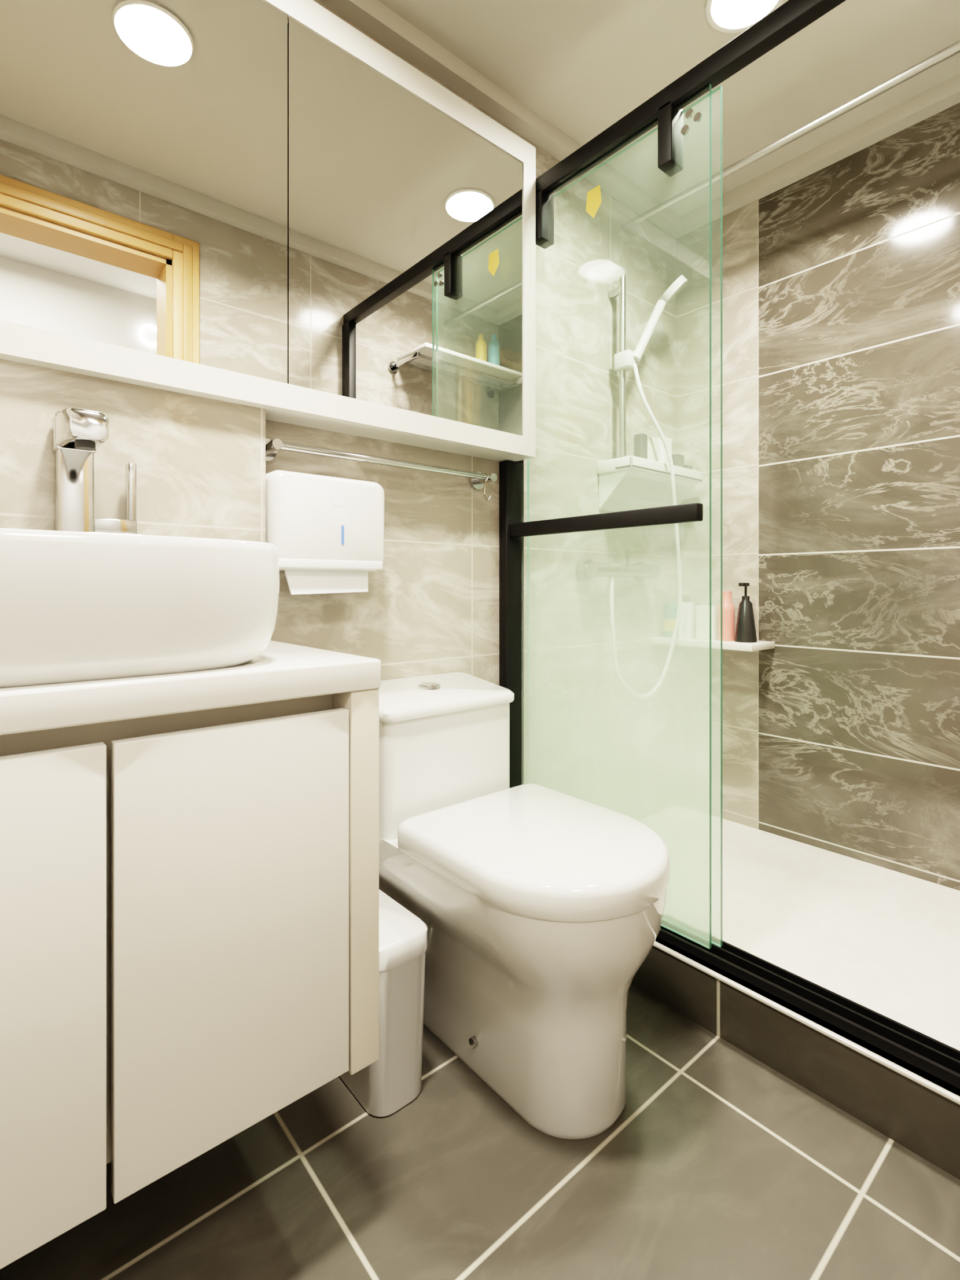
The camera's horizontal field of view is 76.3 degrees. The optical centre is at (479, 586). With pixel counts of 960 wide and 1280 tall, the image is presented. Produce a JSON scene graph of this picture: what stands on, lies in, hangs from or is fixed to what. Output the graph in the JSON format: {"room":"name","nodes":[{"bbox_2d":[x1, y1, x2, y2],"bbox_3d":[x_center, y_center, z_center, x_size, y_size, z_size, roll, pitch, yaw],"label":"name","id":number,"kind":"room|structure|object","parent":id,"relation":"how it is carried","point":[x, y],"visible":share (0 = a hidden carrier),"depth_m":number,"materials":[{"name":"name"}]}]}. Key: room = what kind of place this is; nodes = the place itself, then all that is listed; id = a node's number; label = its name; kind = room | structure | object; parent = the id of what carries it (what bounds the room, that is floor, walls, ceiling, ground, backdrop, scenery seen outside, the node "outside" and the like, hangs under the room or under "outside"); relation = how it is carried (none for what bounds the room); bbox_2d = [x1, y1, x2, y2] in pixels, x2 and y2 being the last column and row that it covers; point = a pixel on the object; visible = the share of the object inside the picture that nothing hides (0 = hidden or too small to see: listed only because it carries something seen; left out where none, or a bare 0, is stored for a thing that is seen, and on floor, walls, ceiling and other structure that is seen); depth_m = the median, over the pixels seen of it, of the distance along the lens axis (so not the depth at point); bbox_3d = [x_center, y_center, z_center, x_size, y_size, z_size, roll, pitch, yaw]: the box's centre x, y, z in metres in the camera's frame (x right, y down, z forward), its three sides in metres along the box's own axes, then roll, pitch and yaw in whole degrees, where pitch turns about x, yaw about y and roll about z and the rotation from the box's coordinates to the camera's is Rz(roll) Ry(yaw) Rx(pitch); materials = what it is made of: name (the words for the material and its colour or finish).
{"room":"bathroom","nodes":[
{"label":"bathroom","id":0,"kind":"room"},
{"bbox_2d":[0,984,959,1279],"bbox_3d":[0.651,0.945,0.646,2.530,0.050,2.660,0,0,-40],"label":"floor","id":1,"kind":"structure","parent":0,"point":[707,1155],"depth_m":0.92,"materials":[{"name":"tile"}]},
{"bbox_2d":[339,889,427,1116],"bbox_3d":[-0.218,0.768,1.174,0.124,0.304,0.274,0,0,-40],"label":"bin","id":2,"kind":"object","parent":1,"relation":"on","point":[388,1082],"visible":0.33,"depth_m":1.07,"materials":[{"name":"white plastic"}]},
{"bbox_2d":[378,672,670,1139],"bbox_3d":[0.048,0.572,1.245,0.393,0.695,0.694,0,0,-40],"label":"toilet","id":3,"kind":"object","parent":1,"relation":"on","point":[537,909],"visible":0.9,"depth_m":1.08,"materials":[{"name":"white ceramic"}]},
{"bbox_2d":[630,804,959,1179],"bbox_3d":[0.794,0.858,1.556,0.873,0.125,1.200,0,0,-40],"label":"shower base","id":4,"kind":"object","parent":1,"relation":"on","point":[882,940],"depth_m":1.32,"materials":[{"name":"ceramic"}]},
{"bbox_2d":[499,0,959,1096],"bbox_3d":[0.481,-0.158,1.289,0.104,1.905,1.200,0,0,-40],"label":"shower door","id":5,"kind":"structure","parent":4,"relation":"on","point":[914,1052],"depth_m":1.41,"materials":[{"name":"clear glass"}]},
{"bbox_2d":[0,0,959,890],"bbox_3d":[0.694,-0.215,0.597,2.530,2.270,0.130,0,0,-40],"label":"wall","id":6,"kind":"structure","parent":0,"point":[842,458],"depth_m":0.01,"materials":[{"name":"tile"}]},
{"bbox_2d":[0,0,298,423],"bbox_3d":[-0.684,-0.770,1.016,0.714,0.840,0.104,0,0,-40],"label":"upper cabinet","id":7,"kind":"object","parent":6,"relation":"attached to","point":[149,149],"depth_m":1.06,"materials":[{"name":"white laminate"}]},
{"bbox_2d":[0,640,380,1269],"bbox_3d":[-0.541,0.394,0.823,0.681,0.577,0.434,0,0,-40],"label":"bathroom vanity","id":8,"kind":"object","parent":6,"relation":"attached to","point":[188,916],"visible":0.96,"depth_m":0.71,"materials":[{"name":"white wood"}]},
{"bbox_2d":[52,407,137,534],"bbox_3d":[-0.588,-0.083,0.950,0.114,0.375,0.170,0,0,-40],"label":"faucet","id":9,"kind":"object","parent":8,"relation":"on","point":[80,436],"visible":0.62,"depth_m":0.95,"materials":[{"name":"silver metal"}]},
{"bbox_2d":[0,528,279,688],"bbox_3d":[-0.527,0.024,0.796,0.476,0.163,0.360,0,0,-40],"label":"sink basin","id":10,"kind":"object","parent":8,"relation":"in","point":[78,606],"visible":1,"depth_m":0.68,"materials":[{"name":"white ceramic"}]},
{"bbox_2d":[265,469,384,594],"bbox_3d":[-0.337,-0.107,1.314,0.260,0.249,0.100,0,0,-40],"label":"dispenser","id":11,"kind":"object","parent":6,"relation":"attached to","point":[324,534],"visible":0.81,"depth_m":1.27,"materials":[{"name":"white plastic"}]},
{"bbox_2d":[265,438,497,500],"bbox_3d":[-0.204,-0.266,1.436,0.628,0.086,0.086,0,0,-40],"label":"towel rail","id":12,"kind":"object","parent":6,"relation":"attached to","point":[478,480],"visible":0.96,"depth_m":1.38,"materials":[{"name":"silver metal"}]},
{"bbox_2d":[287,0,535,461],"bbox_3d":[-0.148,-0.770,1.473,0.695,0.840,0.104,0,0,-40],"label":"upper cabinet","id":13,"kind":"object","parent":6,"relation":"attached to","point":[309,213],"depth_m":1.40,"materials":[{"name":"white laminate"}]},
{"bbox_2d":[575,274,702,699],"bbox_3d":[0.560,-0.329,2.021,0.527,1.404,0.186,0,0,-40],"label":"shower","id":14,"kind":"object","parent":6,"relation":"attached to","point":[635,364],"depth_m":1.99,"materials":[{"name":"silver metal"}]},
{"bbox_2d":[633,433,664,462],"bbox_3d":[0.541,-0.435,2.014,0.107,0.109,0.053,0,0,-43],"label":"bottle","id":15,"kind":"object","parent":14,"relation":"on","point":[655,446],"depth_m":2.00,"materials":[{"name":"grey plastic"}]},
{"bbox_2d":[664,437,677,465],"bbox_3d":[0.618,-0.441,2.083,0.060,0.119,0.050,0,0,-40],"label":"bottle","id":16,"kind":"object","parent":14,"relation":"on","point":[668,442],"depth_m":2.07,"materials":[{"name":"grey plastic"}]},
{"bbox_2d":[677,453,692,469],"bbox_3d":[0.700,-0.418,2.152,0.105,0.074,0.050,0,0,-40],"label":"bottle","id":17,"kind":"object","parent":14,"relation":"on","point":[679,455],"depth_m":2.12,"materials":[{"name":"grey plastic"}]},
{"bbox_2d":[651,635,774,651],"bbox_3d":[0.793,0.194,2.103,0.164,0.022,0.364,0,0,-40],"label":"corner shelf","id":18,"kind":"object","parent":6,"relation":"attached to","point":[758,645],"visible":0.58,"depth_m":1.98,"materials":[{"name":"stone"}]},
{"bbox_2d":[663,601,678,637],"bbox_3d":[0.694,0.120,2.216,0.055,0.125,0.055,0,0,-40],"label":"bottle","id":19,"kind":"object","parent":18,"relation":"on","point":[665,613],"depth_m":2.19,"materials":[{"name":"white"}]},
{"bbox_2d":[678,595,694,638],"bbox_3d":[0.735,0.107,2.175,0.040,0.150,0.050,0,0,-40],"label":"bottle","id":20,"kind":"object","parent":18,"relation":"on","point":[687,625],"depth_m":2.16,"materials":[{"name":"white plastic"}]},
{"bbox_2d":[695,605,718,639],"bbox_3d":[0.787,0.125,2.115,0.050,0.115,0.070,0,0,-40],"label":"bottle","id":21,"kind":"object","parent":18,"relation":"on","point":[712,617],"depth_m":2.09,"materials":[{"name":"white plastic"}]},
{"bbox_2d":[717,591,734,641],"bbox_3d":[0.831,0.100,2.063,0.054,0.165,0.054,0,0,-40],"label":"bottle","id":22,"kind":"object","parent":18,"relation":"on","point":[728,621],"visible":0.88,"depth_m":2.04,"materials":[{"name":"pink plastic"}]},
{"bbox_2d":[734,582,756,642],"bbox_3d":[0.874,0.086,2.011,0.069,0.194,0.068,0,0,-40],"label":"pump bottle","id":23,"kind":"object","parent":18,"relation":"on","point":[745,631],"visible":1,"depth_m":1.99,"materials":[{"name":"black"}]},
{"bbox_2d":[620,40,959,231],"bbox_3d":[0.876,-1.220,1.625,0.022,0.022,1.200,0,0,-40],"label":"shower curtain rod","id":24,"kind":"object","parent":6,"relation":"attached to","point":[948,52],"visible":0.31,"depth_m":1.60,"materials":[{"name":"silver metal"}]},
{"bbox_2d":[377,0,959,216],"bbox_3d":[0.263,-1.375,1.103,2.530,0.050,1.460,0,0,-40],"label":"ceiling","id":25,"kind":"structure","parent":0,"point":[581,72],"depth_m":1.58,"materials":[{"name":"beige paint"}]},
{"bbox_2d":[318,0,959,238],"bbox_3d":[0.263,-1.327,1.103,2.270,0.045,1.200,0,0,-40],"label":"crown molding","id":26,"kind":"structure","parent":25,"relation":"attached to","point":[377,19],"depth_m":1.72,"materials":[{"name":"beige paint"}]},
{"bbox_2d":[705,0,783,32],"bbox_3d":[0.609,-1.347,1.398,0.174,0.006,0.174,0,0,-40],"label":"recessed light","id":27,"kind":"object","parent":25,"relation":"in","point":[713,24],"visible":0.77,"depth_m":1.46,"materials":[{"name":"white laminate"}]},
{"bbox_2d":[711,0,778,28],"bbox_3d":[0.609,-1.343,1.398,0.150,0.001,0.150,0,0,-40],"label":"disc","id":28,"kind":"object","parent":27,"relation":"attached to","point":[732,14],"visible":1,"depth_m":1.43,"materials":[{"name":"white"}]}
]}

